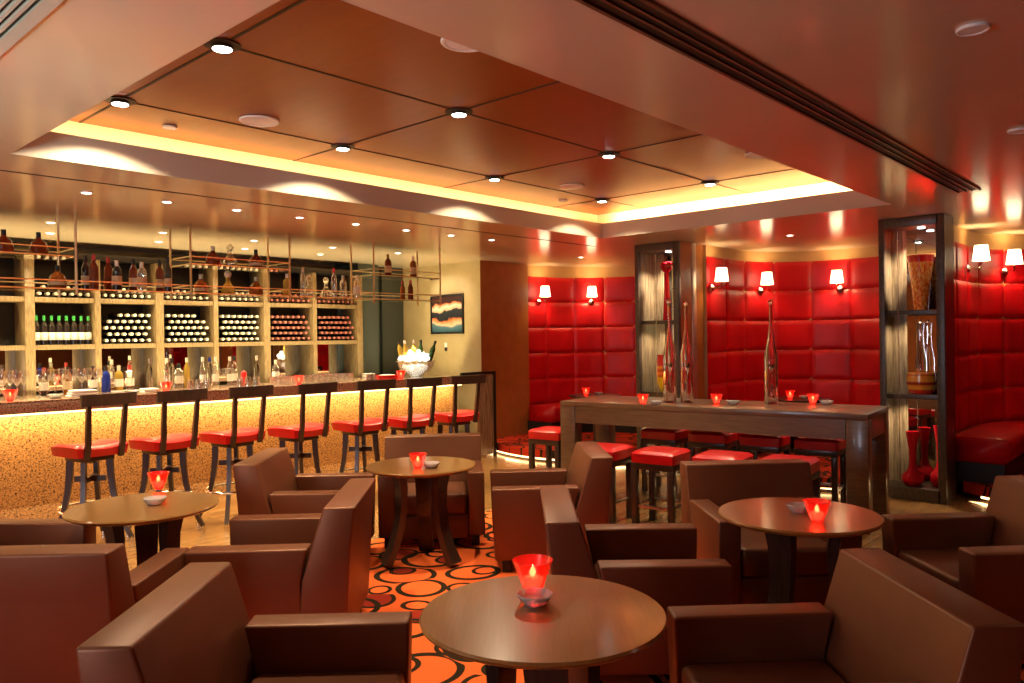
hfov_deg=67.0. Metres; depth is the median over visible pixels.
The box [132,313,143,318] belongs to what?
wine bottle
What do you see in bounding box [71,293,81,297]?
wine bottle
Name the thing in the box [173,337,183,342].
wine bottle
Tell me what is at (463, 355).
wall
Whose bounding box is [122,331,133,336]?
wine bottle
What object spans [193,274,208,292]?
bottle
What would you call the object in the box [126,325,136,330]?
wine bottle
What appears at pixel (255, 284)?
bottle
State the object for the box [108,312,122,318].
wine bottle
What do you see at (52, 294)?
wine bottle
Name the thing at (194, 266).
glass shelf
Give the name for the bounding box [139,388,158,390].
folded towel
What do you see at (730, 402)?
ashtray
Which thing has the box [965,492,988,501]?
floor
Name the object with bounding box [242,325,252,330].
wine bottle
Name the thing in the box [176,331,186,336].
wine bottle
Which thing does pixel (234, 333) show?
wine bottle
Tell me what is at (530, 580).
candle
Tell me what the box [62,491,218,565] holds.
round table
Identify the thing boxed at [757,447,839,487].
platform
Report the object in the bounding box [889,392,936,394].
shelf
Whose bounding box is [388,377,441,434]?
bar stool
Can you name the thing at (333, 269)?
bottle
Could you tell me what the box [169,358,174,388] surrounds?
bottle
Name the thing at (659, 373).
vase
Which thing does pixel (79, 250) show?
wall
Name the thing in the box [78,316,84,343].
bottle
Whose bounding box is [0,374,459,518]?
bar counter
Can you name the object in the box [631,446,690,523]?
stool
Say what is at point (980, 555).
lounge chair
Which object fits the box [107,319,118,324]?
wine bottle
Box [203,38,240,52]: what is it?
recessed light
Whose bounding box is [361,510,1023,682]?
carpet
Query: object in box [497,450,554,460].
strip light
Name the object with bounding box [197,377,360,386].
countertop
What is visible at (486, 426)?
gate
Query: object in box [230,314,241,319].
wine bottle
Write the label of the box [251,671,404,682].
seat cushion
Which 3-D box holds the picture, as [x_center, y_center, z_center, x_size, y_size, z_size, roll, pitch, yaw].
[-0.953,-0.400,11.329,0.697,0.578,0.030,0,0,43]
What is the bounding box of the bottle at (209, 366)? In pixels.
[207,357,212,386]
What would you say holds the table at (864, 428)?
on the floor at (215, 534)
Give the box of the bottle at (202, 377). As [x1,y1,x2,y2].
[200,357,205,386]
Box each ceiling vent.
[0,0,63,55]
[575,0,980,192]
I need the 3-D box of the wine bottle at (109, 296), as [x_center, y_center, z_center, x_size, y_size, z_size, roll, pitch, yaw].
[-4.519,-0.507,8.660,0.301,0.072,0.072,0,0,43]
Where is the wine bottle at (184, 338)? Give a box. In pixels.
[179,337,189,342]
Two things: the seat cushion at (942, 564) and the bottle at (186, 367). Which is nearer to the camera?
the seat cushion at (942, 564)
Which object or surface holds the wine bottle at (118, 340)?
on the shelf at (312, 357)
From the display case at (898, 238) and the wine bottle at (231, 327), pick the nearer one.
the display case at (898, 238)
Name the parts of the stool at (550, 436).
leg, seat frame, seat, leg, leg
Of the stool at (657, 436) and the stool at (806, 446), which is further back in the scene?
the stool at (657, 436)
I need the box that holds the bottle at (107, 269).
[104,257,111,288]
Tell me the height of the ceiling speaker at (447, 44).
0.011 m
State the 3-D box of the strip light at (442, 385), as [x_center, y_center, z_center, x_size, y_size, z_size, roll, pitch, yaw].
[-3.706,0.634,7.456,8.360,0.021,0.024,-1,0,-44]
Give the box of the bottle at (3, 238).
[0,229,13,251]
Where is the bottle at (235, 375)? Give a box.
[232,356,237,384]
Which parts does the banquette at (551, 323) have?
seat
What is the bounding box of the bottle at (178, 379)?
[175,363,182,387]
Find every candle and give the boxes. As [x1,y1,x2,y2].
[6,392,14,399]
[152,475,163,486]
[413,456,422,466]
[522,566,542,587]
[809,504,823,519]
[810,396,815,402]
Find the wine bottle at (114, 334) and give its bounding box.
[107,331,118,337]
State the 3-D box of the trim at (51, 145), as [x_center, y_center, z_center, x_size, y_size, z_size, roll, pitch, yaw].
[0.186,-1.199,5.490,3.070,0.164,5.780,0,0,43]
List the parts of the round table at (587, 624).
leg, leg, leg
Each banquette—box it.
[528,276,636,432]
[706,256,879,454]
[954,242,1023,483]
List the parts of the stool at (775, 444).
leg, seat, seat frame, leg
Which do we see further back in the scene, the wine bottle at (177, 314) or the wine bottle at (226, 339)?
the wine bottle at (226, 339)
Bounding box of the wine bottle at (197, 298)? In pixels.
[191,296,201,300]
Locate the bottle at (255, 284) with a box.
[249,277,262,294]
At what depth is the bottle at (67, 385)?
7.57 m
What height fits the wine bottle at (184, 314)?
0.072 m
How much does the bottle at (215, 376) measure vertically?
0.327 m
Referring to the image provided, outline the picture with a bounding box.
[430,293,463,333]
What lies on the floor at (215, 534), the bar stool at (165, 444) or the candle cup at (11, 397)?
the bar stool at (165, 444)
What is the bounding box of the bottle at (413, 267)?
[410,256,416,276]
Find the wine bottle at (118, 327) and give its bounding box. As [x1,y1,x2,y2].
[111,325,122,330]
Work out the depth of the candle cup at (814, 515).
3.66 m
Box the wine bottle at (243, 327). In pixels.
[236,325,247,330]
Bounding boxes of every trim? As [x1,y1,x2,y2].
[0,170,594,246]
[10,0,889,237]
[78,0,792,208]
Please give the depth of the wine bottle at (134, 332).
8.81 m
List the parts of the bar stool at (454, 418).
leg, seat frame, seat, post, leg, rail, post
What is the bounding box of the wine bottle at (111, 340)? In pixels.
[104,337,115,343]
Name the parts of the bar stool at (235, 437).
leg, leg, seat frame, seat, post, leg, leg, rail, post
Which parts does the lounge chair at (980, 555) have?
arm, arm, backrest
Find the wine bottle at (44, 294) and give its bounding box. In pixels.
[38,292,49,296]
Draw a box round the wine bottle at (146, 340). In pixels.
[139,337,150,342]
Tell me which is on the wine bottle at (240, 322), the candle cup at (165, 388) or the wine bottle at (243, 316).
the wine bottle at (243, 316)
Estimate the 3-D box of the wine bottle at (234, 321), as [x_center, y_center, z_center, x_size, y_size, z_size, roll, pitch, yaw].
[-3.526,-0.241,9.742,0.301,0.072,0.072,0,0,43]
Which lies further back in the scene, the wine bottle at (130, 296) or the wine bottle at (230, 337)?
the wine bottle at (230, 337)
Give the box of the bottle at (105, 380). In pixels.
[101,366,110,392]
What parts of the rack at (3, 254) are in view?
guard rail, guard rail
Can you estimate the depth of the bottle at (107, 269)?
6.85 m
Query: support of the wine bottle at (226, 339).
on the shelf at (312, 357)
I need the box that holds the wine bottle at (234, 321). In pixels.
[228,319,238,324]
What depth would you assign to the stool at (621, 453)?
6.63 m
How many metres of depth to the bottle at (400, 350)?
10.21 m
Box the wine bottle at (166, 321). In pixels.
[164,319,173,324]
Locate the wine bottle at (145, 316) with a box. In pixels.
[139,313,150,318]
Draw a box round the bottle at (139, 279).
[137,262,146,290]
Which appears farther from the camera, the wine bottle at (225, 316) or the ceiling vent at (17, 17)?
the wine bottle at (225, 316)
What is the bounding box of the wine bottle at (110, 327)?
[104,325,115,330]
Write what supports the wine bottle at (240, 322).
on the wine bottle at (237, 327)
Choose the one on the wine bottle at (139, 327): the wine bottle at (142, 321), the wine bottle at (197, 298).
the wine bottle at (142, 321)
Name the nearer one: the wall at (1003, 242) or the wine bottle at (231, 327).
the wall at (1003, 242)
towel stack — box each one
[65,389,97,397]
[139,388,158,392]
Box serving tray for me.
[375,374,397,379]
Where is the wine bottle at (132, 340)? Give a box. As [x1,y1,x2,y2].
[125,337,136,343]
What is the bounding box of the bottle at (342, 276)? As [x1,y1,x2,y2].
[339,275,346,296]
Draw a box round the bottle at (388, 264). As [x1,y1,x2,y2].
[385,254,391,274]
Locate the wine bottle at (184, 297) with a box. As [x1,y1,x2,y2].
[179,296,188,300]
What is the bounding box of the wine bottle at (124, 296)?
[118,294,128,298]
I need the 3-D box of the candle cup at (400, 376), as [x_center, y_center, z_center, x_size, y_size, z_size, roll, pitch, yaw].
[-1.391,0.415,9.689,0.126,0.100,0.126,0,0,43]
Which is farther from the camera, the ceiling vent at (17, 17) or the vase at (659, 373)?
the vase at (659, 373)
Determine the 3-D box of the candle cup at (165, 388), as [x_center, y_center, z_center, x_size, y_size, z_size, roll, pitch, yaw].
[-3.444,0.455,7.707,0.126,0.100,0.126,0,0,43]
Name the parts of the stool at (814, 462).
seat, seat frame, leg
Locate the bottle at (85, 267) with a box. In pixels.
[81,256,88,288]
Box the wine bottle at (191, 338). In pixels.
[185,337,195,342]
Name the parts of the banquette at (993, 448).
seat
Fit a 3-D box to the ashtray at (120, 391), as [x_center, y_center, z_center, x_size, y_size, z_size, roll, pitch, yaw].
[-3.774,0.492,7.419,0.129,0.039,0.129,-1,0,-25]
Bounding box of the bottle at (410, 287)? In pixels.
[408,280,412,299]
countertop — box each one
[0,374,459,403]
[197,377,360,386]
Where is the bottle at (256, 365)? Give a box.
[254,356,259,383]
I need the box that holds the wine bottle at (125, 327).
[119,325,129,330]
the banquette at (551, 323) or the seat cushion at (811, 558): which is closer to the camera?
the seat cushion at (811, 558)
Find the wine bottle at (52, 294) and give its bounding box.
[47,292,57,296]
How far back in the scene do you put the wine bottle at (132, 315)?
8.79 m
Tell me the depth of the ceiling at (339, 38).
4.94 m
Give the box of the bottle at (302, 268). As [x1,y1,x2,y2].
[300,267,305,295]
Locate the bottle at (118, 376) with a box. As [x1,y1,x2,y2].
[114,365,123,390]
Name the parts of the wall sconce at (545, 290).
lamp shade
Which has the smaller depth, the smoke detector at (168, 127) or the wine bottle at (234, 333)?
the smoke detector at (168, 127)
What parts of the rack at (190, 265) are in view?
guard rail, guard rail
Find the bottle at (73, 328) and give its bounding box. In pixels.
[70,316,77,343]
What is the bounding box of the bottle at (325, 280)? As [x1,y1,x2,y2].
[320,277,330,296]
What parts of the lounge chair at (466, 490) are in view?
arm, backrest, seat, arm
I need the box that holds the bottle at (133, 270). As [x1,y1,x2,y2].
[129,259,136,289]
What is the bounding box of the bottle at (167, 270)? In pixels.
[164,257,171,291]
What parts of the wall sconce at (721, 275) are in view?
lamp shade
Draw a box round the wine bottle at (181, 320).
[176,319,186,324]
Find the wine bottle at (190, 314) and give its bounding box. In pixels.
[185,313,195,318]
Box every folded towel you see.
[65,394,94,397]
[67,392,97,394]
[68,389,96,392]
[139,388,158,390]
[139,390,157,392]
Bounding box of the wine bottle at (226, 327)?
[219,325,229,330]
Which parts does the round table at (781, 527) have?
leg, leg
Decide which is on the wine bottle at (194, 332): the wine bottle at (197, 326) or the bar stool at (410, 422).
the wine bottle at (197, 326)
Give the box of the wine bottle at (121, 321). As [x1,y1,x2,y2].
[115,319,125,324]
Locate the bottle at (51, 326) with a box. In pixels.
[48,316,55,344]
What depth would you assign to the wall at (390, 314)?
11.76 m
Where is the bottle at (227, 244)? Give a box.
[223,244,236,265]
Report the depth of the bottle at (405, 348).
10.14 m
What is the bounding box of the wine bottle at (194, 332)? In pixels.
[188,331,198,336]
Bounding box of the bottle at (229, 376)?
[227,356,232,385]
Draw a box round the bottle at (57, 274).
[48,265,66,287]
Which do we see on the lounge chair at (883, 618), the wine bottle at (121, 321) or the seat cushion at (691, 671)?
the seat cushion at (691, 671)
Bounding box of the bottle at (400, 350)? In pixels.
[397,341,404,363]
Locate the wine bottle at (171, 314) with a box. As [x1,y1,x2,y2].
[166,313,176,318]
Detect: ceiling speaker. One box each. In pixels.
[239,115,279,126]
[440,38,478,52]
[560,184,583,188]
[745,152,764,158]
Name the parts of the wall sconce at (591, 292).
lamp shade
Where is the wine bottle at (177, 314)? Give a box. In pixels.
[172,313,182,318]
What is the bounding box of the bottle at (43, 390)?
[39,368,48,395]
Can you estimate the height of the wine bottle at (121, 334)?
0.072 m
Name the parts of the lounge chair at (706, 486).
arm, backrest, seat, arm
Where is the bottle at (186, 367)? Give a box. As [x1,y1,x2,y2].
[184,358,189,387]
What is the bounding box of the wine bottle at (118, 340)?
[111,337,122,343]
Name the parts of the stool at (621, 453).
leg, seat, seat frame, foot rail, leg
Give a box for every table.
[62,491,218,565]
[366,456,475,567]
[419,575,667,682]
[560,395,889,534]
[569,393,620,441]
[718,497,884,603]
[779,396,830,453]
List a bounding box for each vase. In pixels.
[656,355,662,391]
[660,261,672,319]
[901,431,923,486]
[907,254,933,309]
[929,425,937,486]
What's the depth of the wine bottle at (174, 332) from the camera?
9.15 m
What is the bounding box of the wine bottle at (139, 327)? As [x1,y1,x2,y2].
[133,325,143,330]
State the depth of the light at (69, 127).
6.90 m
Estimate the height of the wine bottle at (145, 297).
0.072 m
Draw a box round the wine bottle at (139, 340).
[132,337,143,342]
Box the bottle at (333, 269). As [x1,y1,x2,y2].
[331,268,336,296]
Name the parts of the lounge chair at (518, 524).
arm, arm, backrest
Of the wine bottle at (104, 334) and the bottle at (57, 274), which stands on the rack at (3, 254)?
the bottle at (57, 274)
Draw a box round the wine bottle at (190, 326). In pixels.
[185,325,195,330]
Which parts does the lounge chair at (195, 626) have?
backrest, arm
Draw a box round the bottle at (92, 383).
[88,366,97,391]
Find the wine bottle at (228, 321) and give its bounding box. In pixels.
[223,319,232,324]
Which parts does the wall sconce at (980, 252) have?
wall plate, lamp shade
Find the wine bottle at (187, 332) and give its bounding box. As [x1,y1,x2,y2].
[182,331,192,336]
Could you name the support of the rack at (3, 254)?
hanging from the ceiling at (901, 68)
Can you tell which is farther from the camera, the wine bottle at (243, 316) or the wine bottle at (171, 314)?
the wine bottle at (243, 316)
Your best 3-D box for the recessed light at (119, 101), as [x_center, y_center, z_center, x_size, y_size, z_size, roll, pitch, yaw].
[-2.268,-1.381,4.480,0.170,0.027,0.170,0,0,43]
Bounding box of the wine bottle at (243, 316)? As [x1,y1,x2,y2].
[236,314,246,319]
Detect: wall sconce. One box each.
[537,286,550,304]
[587,286,596,304]
[710,267,728,291]
[758,272,773,293]
[830,270,843,291]
[966,245,989,272]
[1001,249,1022,275]
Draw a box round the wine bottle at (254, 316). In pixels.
[247,314,258,319]
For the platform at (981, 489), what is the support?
on the floor at (966, 493)
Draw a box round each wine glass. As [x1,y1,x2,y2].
[18,370,28,397]
[34,370,44,397]
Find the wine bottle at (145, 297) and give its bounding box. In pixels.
[140,295,150,299]
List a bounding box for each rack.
[0,212,189,296]
[169,224,372,301]
[350,242,440,305]
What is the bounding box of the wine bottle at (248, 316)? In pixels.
[241,314,252,319]
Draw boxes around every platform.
[497,432,636,458]
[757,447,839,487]
[963,472,1023,497]
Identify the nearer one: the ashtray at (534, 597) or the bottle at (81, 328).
the ashtray at (534, 597)
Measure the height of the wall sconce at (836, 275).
0.280 m
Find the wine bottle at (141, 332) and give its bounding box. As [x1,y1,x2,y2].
[136,331,146,336]
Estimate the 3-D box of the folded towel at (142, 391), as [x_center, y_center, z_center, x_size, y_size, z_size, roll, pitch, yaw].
[-3.596,0.497,7.672,0.150,0.020,0.180,-1,0,-44]
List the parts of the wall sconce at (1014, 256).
wall plate, lamp shade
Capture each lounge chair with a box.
[0,519,95,545]
[0,543,188,682]
[76,562,411,682]
[184,478,375,619]
[233,448,375,537]
[378,433,484,547]
[490,441,612,571]
[540,488,731,682]
[667,548,1023,682]
[680,459,861,605]
[881,475,1023,655]
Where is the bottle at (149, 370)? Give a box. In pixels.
[146,359,152,387]
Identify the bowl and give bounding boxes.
[395,350,435,376]
[906,372,935,393]
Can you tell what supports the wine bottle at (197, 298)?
on the shelf at (312, 357)
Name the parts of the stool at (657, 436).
leg, leg, foot rail, seat frame, seat, leg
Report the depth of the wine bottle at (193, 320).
9.32 m
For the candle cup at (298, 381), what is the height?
0.100 m
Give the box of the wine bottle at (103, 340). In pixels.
[101,337,108,343]
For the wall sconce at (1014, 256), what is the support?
attached to the banquette at (993, 448)
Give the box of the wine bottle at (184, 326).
[179,325,189,330]
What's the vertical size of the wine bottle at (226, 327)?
0.072 m
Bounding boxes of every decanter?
[663,299,676,402]
[680,300,693,402]
[764,299,778,404]
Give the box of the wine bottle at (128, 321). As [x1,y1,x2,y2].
[122,319,132,324]
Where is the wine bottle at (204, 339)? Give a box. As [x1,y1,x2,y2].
[198,337,208,341]
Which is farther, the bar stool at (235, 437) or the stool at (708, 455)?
the bar stool at (235, 437)
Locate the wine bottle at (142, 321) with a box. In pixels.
[136,319,146,324]
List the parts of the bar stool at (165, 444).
leg, leg, post, seat, seat frame, leg, rail, leg, post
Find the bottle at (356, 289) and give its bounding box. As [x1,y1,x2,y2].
[353,275,360,297]
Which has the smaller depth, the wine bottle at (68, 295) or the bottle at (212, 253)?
the bottle at (212, 253)
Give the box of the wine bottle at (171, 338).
[166,337,176,342]
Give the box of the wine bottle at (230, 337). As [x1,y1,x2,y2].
[225,336,235,341]
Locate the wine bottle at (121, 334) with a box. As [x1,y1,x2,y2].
[115,331,125,337]
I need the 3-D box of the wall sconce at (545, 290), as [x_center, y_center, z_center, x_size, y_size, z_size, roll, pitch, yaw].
[0.485,-0.697,11.710,0.164,0.280,0.212,-1,0,-44]
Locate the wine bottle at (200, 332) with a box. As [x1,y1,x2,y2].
[194,331,205,336]
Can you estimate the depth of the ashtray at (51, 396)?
7.03 m
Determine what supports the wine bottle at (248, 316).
on the wine bottle
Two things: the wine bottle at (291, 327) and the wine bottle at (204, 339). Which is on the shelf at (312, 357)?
the wine bottle at (204, 339)
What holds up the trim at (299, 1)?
attached to the ceiling at (339, 38)
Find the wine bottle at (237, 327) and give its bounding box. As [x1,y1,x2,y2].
[231,325,241,330]
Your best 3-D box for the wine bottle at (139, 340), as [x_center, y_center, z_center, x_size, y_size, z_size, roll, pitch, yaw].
[-4.303,-0.014,8.891,0.301,0.072,0.072,0,0,43]
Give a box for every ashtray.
[47,394,62,398]
[111,390,124,392]
[126,390,139,393]
[143,495,166,504]
[423,461,439,467]
[515,587,553,607]
[649,400,661,404]
[726,400,738,404]
[786,502,811,513]
[799,395,808,398]
[819,400,833,404]
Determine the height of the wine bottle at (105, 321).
0.072 m
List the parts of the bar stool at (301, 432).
leg, leg, seat, seat frame, leg, post, leg, rail, post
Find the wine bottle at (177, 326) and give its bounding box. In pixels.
[172,325,183,330]
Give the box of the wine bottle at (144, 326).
[140,325,150,330]
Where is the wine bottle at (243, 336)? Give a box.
[243,336,252,341]
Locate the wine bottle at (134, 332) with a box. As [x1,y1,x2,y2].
[129,331,140,336]
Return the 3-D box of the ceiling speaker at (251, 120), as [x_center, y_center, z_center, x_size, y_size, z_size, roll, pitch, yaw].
[-1.604,-1.399,4.918,0.250,0.011,0.250,0,0,43]
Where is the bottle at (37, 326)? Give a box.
[35,316,39,344]
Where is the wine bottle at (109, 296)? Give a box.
[103,294,114,298]
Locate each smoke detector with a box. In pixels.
[162,125,177,129]
[955,22,990,36]
[1007,127,1023,134]
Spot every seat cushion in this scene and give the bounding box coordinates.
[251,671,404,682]
[406,481,467,515]
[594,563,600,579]
[681,661,845,682]
[741,527,827,577]
[898,548,959,589]
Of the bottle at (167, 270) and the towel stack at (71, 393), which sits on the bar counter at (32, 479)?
the towel stack at (71, 393)
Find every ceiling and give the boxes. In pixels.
[0,0,1023,268]
[69,0,829,214]
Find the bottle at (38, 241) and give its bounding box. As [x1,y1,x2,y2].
[29,232,48,253]
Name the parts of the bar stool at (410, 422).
leg, seat frame, post, seat, rail, post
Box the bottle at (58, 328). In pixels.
[55,316,62,344]
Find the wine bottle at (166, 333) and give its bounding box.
[164,331,173,336]
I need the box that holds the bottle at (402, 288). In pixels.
[400,281,404,298]
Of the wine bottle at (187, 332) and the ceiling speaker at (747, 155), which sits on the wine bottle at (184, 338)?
the wine bottle at (187, 332)
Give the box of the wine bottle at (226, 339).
[220,336,230,341]
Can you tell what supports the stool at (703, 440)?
on the floor at (215, 534)
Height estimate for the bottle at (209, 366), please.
0.327 m
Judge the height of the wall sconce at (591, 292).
0.280 m
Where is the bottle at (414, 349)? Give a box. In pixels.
[411,340,416,363]
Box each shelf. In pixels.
[0,249,378,395]
[0,252,72,260]
[0,287,181,295]
[173,264,286,272]
[173,293,367,300]
[358,275,437,280]
[363,299,430,302]
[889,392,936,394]
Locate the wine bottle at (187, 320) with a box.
[182,319,192,324]
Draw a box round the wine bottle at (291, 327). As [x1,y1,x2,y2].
[283,325,294,330]
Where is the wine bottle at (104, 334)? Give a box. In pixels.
[101,331,111,337]
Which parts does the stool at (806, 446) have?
seat frame, seat, foot rail, leg, leg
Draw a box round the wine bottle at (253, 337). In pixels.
[248,336,258,341]
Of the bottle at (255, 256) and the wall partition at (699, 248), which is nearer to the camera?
the bottle at (255, 256)
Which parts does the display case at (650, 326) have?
panel, panel, panel, mirror panel, panel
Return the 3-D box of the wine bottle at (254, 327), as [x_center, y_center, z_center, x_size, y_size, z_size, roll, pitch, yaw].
[-3.344,-0.175,9.940,0.301,0.072,0.072,0,0,43]
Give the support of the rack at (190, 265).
hanging from the ceiling at (901, 68)
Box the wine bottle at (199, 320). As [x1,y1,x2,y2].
[194,319,204,324]
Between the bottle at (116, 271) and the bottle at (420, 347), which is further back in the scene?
the bottle at (420, 347)
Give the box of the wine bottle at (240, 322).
[234,319,244,324]
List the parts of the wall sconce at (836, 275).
lamp shade, wall plate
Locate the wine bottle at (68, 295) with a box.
[62,293,73,297]
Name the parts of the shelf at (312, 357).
shelf, shelf, post, shelf, shelf, post, shelf, shelf, post, panel, mirror panel, cornice, shelf, shelf, post, shelf, shelf, post, shelf, shelf, post, shelf, shelf, post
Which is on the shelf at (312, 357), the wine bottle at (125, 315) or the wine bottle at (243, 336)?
the wine bottle at (243, 336)
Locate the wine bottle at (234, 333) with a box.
[229,331,238,335]
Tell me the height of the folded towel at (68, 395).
0.020 m
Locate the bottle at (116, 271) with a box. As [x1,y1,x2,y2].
[112,260,121,289]
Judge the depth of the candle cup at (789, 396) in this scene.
9.40 m
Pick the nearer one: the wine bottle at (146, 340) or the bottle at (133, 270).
the bottle at (133, 270)
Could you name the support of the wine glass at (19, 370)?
on the bar counter at (32, 479)
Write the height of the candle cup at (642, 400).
0.092 m
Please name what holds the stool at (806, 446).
on the floor at (215, 534)
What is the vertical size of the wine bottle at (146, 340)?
0.072 m
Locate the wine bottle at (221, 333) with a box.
[219,331,227,336]
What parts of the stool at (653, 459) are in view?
leg, leg, foot rail, seat frame, seat, leg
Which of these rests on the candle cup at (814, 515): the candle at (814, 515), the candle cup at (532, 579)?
the candle at (814, 515)
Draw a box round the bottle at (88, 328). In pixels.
[85,316,91,343]
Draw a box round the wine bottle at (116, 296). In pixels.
[111,294,121,298]
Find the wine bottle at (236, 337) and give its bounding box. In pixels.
[231,336,241,341]
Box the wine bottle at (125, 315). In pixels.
[117,312,129,318]
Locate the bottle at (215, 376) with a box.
[213,357,218,385]
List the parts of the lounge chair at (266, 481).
backrest, arm, arm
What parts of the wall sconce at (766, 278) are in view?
wall plate, lamp shade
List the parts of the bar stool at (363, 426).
leg, leg, seat, seat frame, post, leg, leg, rail, post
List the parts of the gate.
door panel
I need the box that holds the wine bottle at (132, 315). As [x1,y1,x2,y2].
[125,312,136,318]
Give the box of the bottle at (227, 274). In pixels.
[221,271,234,293]
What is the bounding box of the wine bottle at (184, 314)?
[178,313,189,318]
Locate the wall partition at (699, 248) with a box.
[696,244,704,453]
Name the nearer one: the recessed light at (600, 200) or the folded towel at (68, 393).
the folded towel at (68, 393)
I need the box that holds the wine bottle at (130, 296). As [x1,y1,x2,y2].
[126,294,136,298]
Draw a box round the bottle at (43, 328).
[40,316,47,344]
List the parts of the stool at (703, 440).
leg, seat frame, seat, leg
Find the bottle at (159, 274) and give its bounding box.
[155,260,163,290]
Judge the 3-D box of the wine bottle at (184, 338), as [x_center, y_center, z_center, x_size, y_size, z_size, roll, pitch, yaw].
[-3.944,-0.021,9.283,0.301,0.072,0.072,0,0,43]
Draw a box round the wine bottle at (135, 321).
[129,319,139,324]
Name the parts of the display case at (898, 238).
panel, panel, panel, mirror panel, panel, panel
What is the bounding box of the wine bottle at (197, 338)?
[191,337,202,342]
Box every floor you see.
[47,453,987,570]
[497,452,625,464]
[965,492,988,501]
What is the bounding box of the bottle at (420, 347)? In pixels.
[418,340,422,362]
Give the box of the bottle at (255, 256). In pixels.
[249,250,262,266]
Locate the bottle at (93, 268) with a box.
[89,254,98,288]
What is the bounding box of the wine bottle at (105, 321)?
[101,318,111,324]
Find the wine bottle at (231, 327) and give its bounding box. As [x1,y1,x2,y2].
[225,325,235,330]
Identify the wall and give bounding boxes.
[0,245,334,396]
[334,264,403,377]
[403,260,481,432]
[480,260,529,437]
[528,265,635,392]
[703,245,877,449]
[953,224,1023,487]
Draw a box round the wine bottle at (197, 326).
[191,325,201,330]
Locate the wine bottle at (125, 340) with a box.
[118,337,129,343]
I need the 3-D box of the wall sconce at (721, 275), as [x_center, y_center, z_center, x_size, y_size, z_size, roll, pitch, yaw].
[2.506,-0.747,9.334,0.212,0.280,0.164,0,0,43]
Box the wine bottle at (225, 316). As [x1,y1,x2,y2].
[220,314,229,319]
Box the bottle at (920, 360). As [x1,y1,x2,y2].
[915,319,926,372]
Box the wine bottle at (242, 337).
[237,336,247,341]
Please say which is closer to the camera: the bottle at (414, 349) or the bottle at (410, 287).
the bottle at (410, 287)
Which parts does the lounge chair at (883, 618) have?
arm, arm, backrest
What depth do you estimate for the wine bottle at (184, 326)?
9.23 m
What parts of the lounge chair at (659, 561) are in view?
backrest, arm, arm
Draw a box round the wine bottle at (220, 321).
[218,319,226,324]
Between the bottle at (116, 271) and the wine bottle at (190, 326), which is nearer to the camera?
the bottle at (116, 271)
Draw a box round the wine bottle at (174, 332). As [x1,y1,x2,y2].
[169,331,179,336]
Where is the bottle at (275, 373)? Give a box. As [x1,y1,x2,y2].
[272,360,279,382]
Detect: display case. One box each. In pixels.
[634,241,697,472]
[878,213,955,504]
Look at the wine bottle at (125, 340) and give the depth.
8.74 m
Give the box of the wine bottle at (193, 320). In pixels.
[188,319,198,324]
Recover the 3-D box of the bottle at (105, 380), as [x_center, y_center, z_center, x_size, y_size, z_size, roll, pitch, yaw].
[-4.114,0.380,7.843,0.082,0.267,0.082,0,0,43]
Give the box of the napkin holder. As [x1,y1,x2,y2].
[361,373,376,380]
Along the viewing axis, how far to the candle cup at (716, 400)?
7.16 m
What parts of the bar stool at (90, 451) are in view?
leg, leg, post, seat, seat frame, leg, rail, leg, post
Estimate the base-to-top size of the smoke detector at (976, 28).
0.011 m
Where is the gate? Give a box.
[460,371,496,455]
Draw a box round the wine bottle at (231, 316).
[223,314,235,319]
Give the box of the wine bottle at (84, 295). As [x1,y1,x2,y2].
[79,293,89,297]
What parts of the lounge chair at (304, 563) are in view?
arm, arm, backrest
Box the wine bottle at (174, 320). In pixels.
[169,319,179,324]
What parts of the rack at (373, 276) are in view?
guard rail, guard rail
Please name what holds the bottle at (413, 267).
on the rack at (373, 276)
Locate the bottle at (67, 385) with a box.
[63,367,72,393]
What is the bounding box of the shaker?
[241,370,246,385]
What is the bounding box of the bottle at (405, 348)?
[403,340,409,363]
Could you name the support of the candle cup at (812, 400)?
on the table at (864, 428)
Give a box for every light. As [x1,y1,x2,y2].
[0,385,458,416]
[51,121,850,223]
[80,191,92,193]
[104,96,135,106]
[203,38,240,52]
[331,143,354,150]
[445,107,472,116]
[485,175,503,180]
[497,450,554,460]
[594,198,609,202]
[598,151,619,157]
[701,180,719,185]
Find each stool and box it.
[50,392,136,541]
[125,388,207,533]
[196,385,273,529]
[267,382,337,474]
[331,379,395,475]
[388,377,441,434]
[428,374,485,433]
[528,426,560,468]
[596,442,632,523]
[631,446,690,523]
[641,427,689,494]
[688,430,737,460]
[692,450,753,460]
[739,433,790,459]
[762,454,820,498]
[794,437,846,503]
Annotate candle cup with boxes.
[2,389,18,400]
[147,471,169,489]
[159,382,172,390]
[293,375,303,383]
[396,370,405,378]
[409,452,426,468]
[512,554,552,588]
[637,394,648,403]
[710,394,722,402]
[785,390,794,398]
[803,498,830,522]
[806,393,818,403]
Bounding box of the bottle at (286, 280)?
[283,274,288,294]
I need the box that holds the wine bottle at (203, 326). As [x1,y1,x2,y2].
[198,325,208,330]
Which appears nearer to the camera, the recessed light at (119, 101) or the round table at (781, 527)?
the round table at (781, 527)
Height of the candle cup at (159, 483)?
0.102 m
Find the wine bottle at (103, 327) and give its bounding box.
[101,325,107,330]
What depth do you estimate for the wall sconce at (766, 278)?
10.02 m
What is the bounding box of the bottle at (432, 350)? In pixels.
[426,341,436,363]
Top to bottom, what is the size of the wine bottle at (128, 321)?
0.072 m
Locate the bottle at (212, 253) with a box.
[205,246,220,264]
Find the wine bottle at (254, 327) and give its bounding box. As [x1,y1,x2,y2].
[247,325,258,330]
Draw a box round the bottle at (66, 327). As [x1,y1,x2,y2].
[63,316,69,344]
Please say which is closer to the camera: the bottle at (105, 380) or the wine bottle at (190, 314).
the bottle at (105, 380)
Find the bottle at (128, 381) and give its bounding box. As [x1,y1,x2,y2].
[125,365,133,385]
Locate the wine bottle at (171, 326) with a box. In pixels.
[166,325,176,330]

